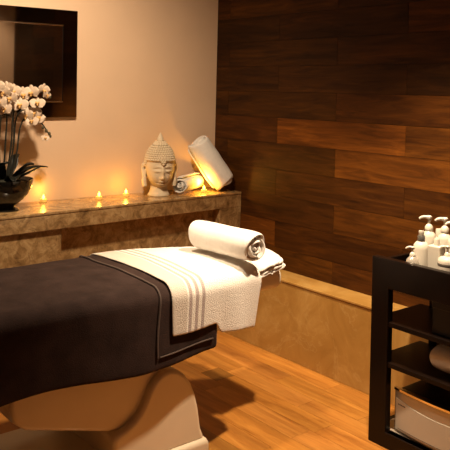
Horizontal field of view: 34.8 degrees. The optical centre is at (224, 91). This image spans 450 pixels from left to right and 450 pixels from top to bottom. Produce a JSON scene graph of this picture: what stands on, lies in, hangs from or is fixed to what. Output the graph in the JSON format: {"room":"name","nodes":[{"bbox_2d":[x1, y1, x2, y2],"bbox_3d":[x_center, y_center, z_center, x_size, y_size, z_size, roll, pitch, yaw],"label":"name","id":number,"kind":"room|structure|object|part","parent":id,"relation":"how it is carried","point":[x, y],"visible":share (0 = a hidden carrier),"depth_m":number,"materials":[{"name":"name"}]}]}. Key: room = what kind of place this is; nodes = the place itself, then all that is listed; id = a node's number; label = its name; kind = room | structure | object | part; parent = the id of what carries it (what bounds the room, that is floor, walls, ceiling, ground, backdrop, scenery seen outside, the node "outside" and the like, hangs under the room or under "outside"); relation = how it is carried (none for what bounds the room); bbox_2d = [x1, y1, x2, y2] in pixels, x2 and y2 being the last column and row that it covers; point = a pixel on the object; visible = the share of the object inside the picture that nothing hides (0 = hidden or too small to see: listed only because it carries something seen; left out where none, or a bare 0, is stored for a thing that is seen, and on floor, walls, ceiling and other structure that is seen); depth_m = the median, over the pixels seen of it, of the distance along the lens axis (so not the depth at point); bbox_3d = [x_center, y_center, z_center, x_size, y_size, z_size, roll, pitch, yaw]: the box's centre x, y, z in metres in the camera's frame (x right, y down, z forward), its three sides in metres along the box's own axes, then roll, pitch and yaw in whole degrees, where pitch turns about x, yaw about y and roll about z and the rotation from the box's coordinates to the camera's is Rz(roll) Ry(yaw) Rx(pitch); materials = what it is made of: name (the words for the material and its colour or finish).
{"room":"spa","nodes":[
{"label":"spa","id":0,"kind":"room"},
{"bbox_2d":[0,0,217,202],"bbox_3d":[-1.768,0.158,3.512,4.520,2.600,0.100,1,0,-39],"label":"wall","id":1,"kind":"structure","parent":0,"point":[146,69],"depth_m":4.39,"materials":[{"name":"paint"}]},
{"bbox_2d":[0,5,77,117],"bbox_3d":[-1.255,-0.163,3.844,1.015,0.612,0.024,0,1,-39],"label":"mirror","id":2,"kind":"object","parent":1,"relation":"attached to","point":[38,46],"visible":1,"depth_m":4.03,"materials":[{"name":"brown wood"}]},
{"bbox_3d":[-1.252,-0.163,3.841,0.839,0.448,0.004,1,0,-39],"label":"glass","id":3,"kind":"part","parent":2,"relation":"part of","materials":[{"name":"mirror"}]},
{"bbox_2d":[0,330,394,449],"bbox_3d":[-0.253,1.521,1.622,4.320,0.054,4.785,1,0,-39],"label":"floor","id":4,"kind":"structure","parent":0,"point":[248,396],"depth_m":3.46,"materials":[{"name":"brown wood"}]},
{"bbox_2d":[0,187,240,330],"bbox_3d":[-1.585,1.032,3.263,4.320,0.860,0.541,1,0,-39],"label":"marble ledge","id":5,"kind":"object","parent":4,"relation":"on","point":[61,229],"visible":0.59,"depth_m":4.00,"materials":[{"name":"brown stone"}]},
{"bbox_2d":[0,176,33,212],"bbox_3d":[-1.147,0.531,3.718,0.298,0.163,0.298,1,0,-39],"label":"flower bowl","id":6,"kind":"object","parent":5,"relation":"on","point":[11,193],"visible":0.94,"depth_m":3.64,"materials":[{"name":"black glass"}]},
{"bbox_2d":[0,81,51,181],"bbox_3d":[-1.108,0.236,3.707,0.377,0.604,0.302,1,0,-5],"label":"orchid","id":7,"kind":"object","parent":6,"relation":"in","point":[33,115],"visible":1,"depth_m":3.75,"materials":[{"name":"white plant"}]},
{"bbox_3d":[-1.153,-0.034,3.619,0.088,0.066,0.021,-2,-2,-8],"label":"flower","id":8,"kind":"part","parent":7,"relation":"part of","materials":[{"name":"white plant"}]},
{"bbox_3d":[-1.145,0.047,3.641,0.088,0.066,0.021,-4,-15,4],"label":"flower","id":9,"kind":"part","parent":7,"relation":"part of","materials":[{"name":"white plant"}]},
{"bbox_3d":[-1.150,0.221,3.659,0.029,0.503,0.109,1,0,20],"label":"stem","id":10,"kind":"part","parent":7,"relation":"part of","materials":[{"name":"green plant"}]},
{"bbox_3d":[-1.125,0.083,3.671,0.084,0.063,0.020,-6,-21,9],"label":"flower","id":11,"kind":"part","parent":7,"relation":"part of","materials":[{"name":"white plant"}]},
{"bbox_3d":[-1.129,-0.003,3.652,0.088,0.066,0.021,-8,-5,15],"label":"flower","id":12,"kind":"part","parent":7,"relation":"part of","materials":[{"name":"white plant"}]},
{"bbox_3d":[-1.123,-0.023,3.682,0.088,0.066,0.021,-6,-4,9],"label":"flower","id":13,"kind":"part","parent":7,"relation":"part of","materials":[{"name":"white plant"}]},
{"bbox_3d":[-1.101,0.028,3.690,0.093,0.070,0.022,-9,-18,21],"label":"flower","id":14,"kind":"part","parent":7,"relation":"part of","materials":[{"name":"white plant"}]},
{"bbox_3d":[-1.076,0.280,3.797,0.167,0.390,0.020,1,0,-39],"label":"stem","id":15,"kind":"part","parent":7,"relation":"part of","materials":[{"name":"green plant"}]},
{"bbox_3d":[-1.095,-0.010,3.719,0.084,0.063,0.020,0,-3,-14],"label":"flower","id":16,"kind":"part","parent":7,"relation":"part of","materials":[{"name":"white plant"}]},
{"bbox_3d":[-1.063,0.061,3.722,0.093,0.070,0.022,-2,-17,-8],"label":"flower","id":17,"kind":"part","parent":7,"relation":"part of","materials":[{"name":"white plant"}]},
{"bbox_3d":[-1.059,0.006,3.761,0.093,0.070,0.022,3,-4,-25],"label":"flower","id":18,"kind":"part","parent":7,"relation":"part of","materials":[{"name":"white plant"}]},
{"bbox_3d":[-1.047,0.119,3.787,0.088,0.066,0.021,-8,-11,15],"label":"flower","id":19,"kind":"part","parent":7,"relation":"part of","materials":[{"name":"white plant"}]},
{"bbox_3d":[-1.045,0.236,3.784,0.216,0.479,0.039,1,0,-39],"label":"stem","id":20,"kind":"part","parent":7,"relation":"part of","materials":[{"name":"green plant"}]},
{"bbox_3d":[-1.036,0.303,3.801,0.213,0.348,0.018,1,0,-33],"label":"stem","id":21,"kind":"part","parent":7,"relation":"part of","materials":[{"name":"green plant"}]},
{"bbox_3d":[-1.019,-0.004,3.774,0.088,0.066,0.021,-3,3,-2],"label":"flower","id":22,"kind":"part","parent":7,"relation":"part of","materials":[{"name":"white plant"}]},
{"bbox_3d":[-1.018,0.149,3.786,0.075,0.056,0.018,-2,-25,-8],"label":"flower","id":23,"kind":"part","parent":7,"relation":"part of","materials":[{"name":"white plant"}]},
{"bbox_3d":[-1.016,0.103,3.799,0.093,0.070,0.022,1,-3,-19],"label":"flower","id":24,"kind":"part","parent":7,"relation":"part of","materials":[{"name":"white plant"}]},
{"bbox_3d":[-0.988,0.053,3.784,0.084,0.063,0.020,0,-25,-14],"label":"flower","id":25,"kind":"part","parent":7,"relation":"part of","materials":[{"name":"white plant"}]},
{"bbox_3d":[-0.997,0.131,3.816,0.088,0.066,0.021,9,-25,-42],"label":"flower","id":26,"kind":"part","parent":7,"relation":"part of","materials":[{"name":"white plant"}]},
{"bbox_3d":[-0.963,-0.016,3.818,0.018,0.056,0.075,21,6,42],"label":"flower","id":27,"kind":"part","parent":7,"relation":"part of","materials":[{"name":"white plant"}]},
{"bbox_3d":[-0.963,0.244,3.840,0.049,0.036,0.011,7,-35,-36],"label":"flower","id":28,"kind":"part","parent":7,"relation":"part of","materials":[{"name":"white plant"}]},
{"bbox_3d":[-0.951,0.011,3.830,0.014,0.046,0.062,5,-10,25],"label":"flower","id":29,"kind":"part","parent":7,"relation":"part of","materials":[{"name":"white plant"}]},
{"bbox_3d":[-2.090,1.068,2.864,3.035,0.765,0.519,1,0,-39],"label":"panel","id":30,"kind":"part","parent":5,"relation":"part of","materials":[{"name":"brown stone"}]},
{"bbox_2d":[40,194,46,202],"bbox_3d":[-1.013,0.593,4.006,0.039,0.045,0.039,1,0,-39],"label":"tealight candle","id":31,"kind":"object","parent":5,"relation":"on","point":[43,200],"visible":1,"depth_m":3.99,"materials":[{"name":"wax"}]},
{"bbox_2d":[96,192,101,199],"bbox_3d":[-0.729,0.600,4.156,0.039,0.045,0.039,1,0,-39],"label":"tealight candle","id":32,"kind":"object","parent":5,"relation":"on","point":[98,197],"visible":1,"depth_m":4.14,"materials":[{"name":"wax"}]},
{"bbox_2d":[123,190,128,196],"bbox_3d":[-0.593,0.604,4.296,0.039,0.045,0.039,1,0,-39],"label":"tealight candle","id":33,"kind":"object","parent":5,"relation":"on","point":[125,194],"visible":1,"depth_m":4.28,"materials":[{"name":"wax"}]},
{"bbox_3d":[-0.562,1.104,4.264,1.103,0.765,0.288,1,0,-39],"label":"recessed panel","id":34,"kind":"part","parent":5,"relation":"part of","materials":[{"name":"brown stone"}]},
{"bbox_2d":[141,132,176,196],"bbox_3d":[-0.396,0.438,4.359,0.203,0.385,0.204,1,0,26],"label":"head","id":35,"kind":"object","parent":5,"relation":"on","point":[159,166],"visible":1,"depth_m":4.30},
{"bbox_2d":[173,172,203,192],"bbox_3d":[-0.229,0.571,4.534,0.098,0.106,0.299,1,0,23],"label":"rolled towel","id":36,"kind":"object","parent":5,"relation":"on","point":[187,182],"visible":1,"depth_m":4.45,"materials":[{"name":"white fabric"}]},
{"bbox_2d":[188,135,232,189],"bbox_3d":[-0.091,0.458,4.611,0.300,0.350,0.156,1,0,-10],"label":"rolled towel","id":37,"kind":"object","parent":5,"relation":"on","point":[202,151],"visible":1,"depth_m":4.55,"materials":[{"name":"white fabric"}]},
{"bbox_2d":[0,270,280,449],"bbox_3d":[-0.815,1.104,2.700,2.502,0.754,0.653,1,0,-39],"label":"massage table","id":38,"kind":"object","parent":4,"relation":"on","point":[157,410],"visible":0.37,"depth_m":2.77,"materials":[{"name":"beige plastic"}]},
{"bbox_3d":[-0.631,1.134,2.824,0.633,0.338,0.445,1,0,-39],"label":"lift arm","id":39,"kind":"part","parent":38,"relation":"part of"},
{"bbox_2d":[0,255,216,406],"bbox_3d":[-0.990,0.871,2.542,1.960,0.329,0.698,1,0,-39],"label":"blanket","id":40,"kind":"object","parent":38,"relation":"on","point":[82,320],"visible":0.88,"depth_m":2.60,"materials":[{"name":"brown fabric"}]},
{"bbox_2d":[90,247,261,335],"bbox_3d":[-0.221,0.864,3.175,0.507,0.281,0.695,1,0,-39],"label":"bath towel","id":41,"kind":"object","parent":38,"relation":"on","point":[207,288],"visible":0.91,"depth_m":2.97,"materials":[{"name":"white fabric"}]},
{"bbox_2d":[188,220,264,260],"bbox_3d":[0.004,0.655,3.178,0.388,0.129,0.140,1,0,43],"label":"rolled towel","id":42,"kind":"object","parent":41,"relation":"on","point":[244,244],"visible":1,"depth_m":3.10,"materials":[{"name":"white fabric"}]},
{"bbox_2d":[194,246,284,278],"bbox_3d":[0.075,0.773,3.393,0.233,0.115,0.450,1,0,-39],"label":"folded towel","id":43,"kind":"object","parent":38,"relation":"on","point":[270,262],"visible":0.3,"depth_m":3.24,"materials":[{"name":"white fabric"}]},
{"bbox_2d":[368,252,449,449],"bbox_3d":[1.025,1.123,2.933,0.363,0.803,0.797,1,0,-39],"label":"trolley","id":44,"kind":"object","parent":4,"relation":"on","point":[390,273],"visible":0.79,"depth_m":3.07,"materials":[{"name":"brown wood"}]},
{"bbox_3d":[0.794,0.781,3.235,0.306,0.096,0.020,1,0,-39],"label":"rail","id":45,"kind":"part","parent":44,"relation":"part of","materials":[{"name":"brown wood"}]},
{"bbox_2d":[388,414,430,449],"bbox_3d":[1.015,1.469,2.935,0.351,0.020,0.783,1,0,-39],"label":"shelf","id":46,"kind":"object","parent":44,"relation":"attached to","point":[396,439],"depth_m":3.01,"materials":[{"name":"brown wood"}]},
{"bbox_2d":[406,246,418,263],"bbox_3d":[0.795,0.737,3.049,0.059,0.164,0.059,1,0,-39],"label":"lotion bottle","id":47,"kind":"object","parent":44,"relation":"on","point":[412,258],"visible":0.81,"depth_m":3.04,"materials":[{"name":"plastic"}]},
{"bbox_2d":[387,341,449,390],"bbox_3d":[1.022,1.172,2.935,0.351,0.019,0.783,1,0,-39],"label":"shelf","id":48,"kind":"object","parent":44,"relation":"attached to","point":[412,359],"depth_m":3.05,"materials":[{"name":"brown wood"}]},
{"bbox_2d":[388,304,449,346],"bbox_3d":[1.026,1.000,2.935,0.351,0.020,0.783,1,0,-39],"label":"shelf","id":49,"kind":"object","parent":44,"relation":"attached to","point":[416,320],"depth_m":3.06,"materials":[{"name":"brown wood"}]},
{"bbox_2d":[413,230,427,265],"bbox_3d":[0.844,0.710,3.093,0.067,0.222,0.067,1,0,-39],"label":"lotion bottle","id":50,"kind":"object","parent":44,"relation":"on","point":[421,247],"visible":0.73,"depth_m":3.07,"materials":[{"name":"white plastic"}]},
{"bbox_2d":[394,380,449,449],"bbox_3d":[0.972,1.362,2.976,0.305,0.188,0.464,1,0,-39],"label":"storage box","id":51,"kind":"object","parent":44,"relation":"on","point":[422,408],"visible":0.98,"depth_m":2.96,"materials":[{"name":"white plastic"}]},
{"bbox_3d":[0.988,1.362,2.990,0.263,0.176,0.450,1,0,-39],"label":"casing","id":52,"kind":"part","parent":51,"relation":"part of","materials":[{"name":"black plastic"}]},
{"bbox_2d":[419,215,435,244],"bbox_3d":[0.895,0.683,3.168,0.061,0.276,0.067,1,0,-39],"label":"lotion bottle","id":53,"kind":"object","parent":44,"relation":"on","point":[429,234],"visible":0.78,"depth_m":3.15,"materials":[{"name":"white plastic"}]},
{"bbox_3d":[1.157,1.127,3.041,0.022,0.803,0.677,1,0,-39],"label":"frame","id":54,"kind":"part","parent":44,"relation":"part of","materials":[{"name":"brown wood"}]},
{"bbox_2d":[427,238,444,268],"bbox_3d":[0.880,0.717,2.992,0.056,0.209,0.052,1,0,45],"label":"lotion bottle","id":55,"kind":"object","parent":44,"relation":"on","point":[434,251],"visible":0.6,"depth_m":2.98,"materials":[{"name":"white plastic"}]},
{"bbox_2d":[436,228,440,237],"bbox_3d":[0.953,0.717,3.200,0.048,0.212,0.048,1,0,-39],"label":"lotion bottle","id":56,"kind":"object","parent":44,"relation":"on","point":[438,230],"visible":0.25,"depth_m":3.19,"materials":[{"name":"white plastic"}]},
{"bbox_2d":[429,344,449,373],"bbox_3d":[1.002,1.096,2.854,0.116,0.116,0.376,1,0,-39],"label":"rolled towel","id":57,"kind":"object","parent":44,"relation":"on","point":[439,356],"visible":0.95,"depth_m":2.93,"materials":[{"name":"white fabric"}]},
{"bbox_2d":[432,301,449,337],"bbox_3d":[1.074,0.922,2.861,0.264,0.138,0.404,1,0,-39],"label":"storage box","id":58,"kind":"object","parent":44,"relation":"on","point":[441,312],"visible":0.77,"depth_m":2.90,"materials":[{"name":"black plastic"}]},
{"bbox_3d":[1.075,0.870,2.861,0.264,0.033,0.404,1,0,-39],"label":"lid","id":59,"kind":"part","parent":58,"relation":"part of","materials":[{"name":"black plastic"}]},
{"bbox_2d":[435,217,449,251],"bbox_3d":[0.950,0.684,3.115,0.064,0.278,0.064,1,0,-39],"label":"lotion bottle","id":60,"kind":"object","parent":44,"relation":"on","point":[443,237],"visible":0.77,"depth_m":3.10,"materials":[{"name":"white plastic"}]},
{"bbox_2d":[437,245,449,271],"bbox_3d":[0.904,0.724,2.920,0.078,0.197,0.078,1,0,-39],"label":"lotion bottle","id":61,"kind":"object","parent":44,"relation":"on","point":[443,263],"visible":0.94,"depth_m":2.90,"materials":[{"name":"white plastic"}]},
{"bbox_2d":[445,221,449,252],"bbox_3d":[0.974,0.686,3.049,0.067,0.274,0.061,1,0,-39],"label":"lotion bottle","id":62,"kind":"object","parent":44,"relation":"on","point":[448,222],"visible":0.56,"depth_m":3.04,"materials":[{"name":"white plastic"}]},
{"bbox_2d":[215,0,449,306],"bbox_3d":[1.052,0.225,3.550,0.094,2.600,3.415,1,0,-39],"label":"wall","id":63,"kind":"structure","parent":0,"point":[332,118],"depth_m":4.00,"materials":[{"name":"brown wood"}]},
{"bbox_2d":[225,270,438,405],"bbox_3d":[1.010,1.304,3.366,0.164,0.441,3.150,1,0,-39],"label":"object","id":64,"kind":"structure","parent":63,"relation":"attached to","point":[324,328],"depth_m":3.86,"materials":[{"name":"stone"}]}
]}

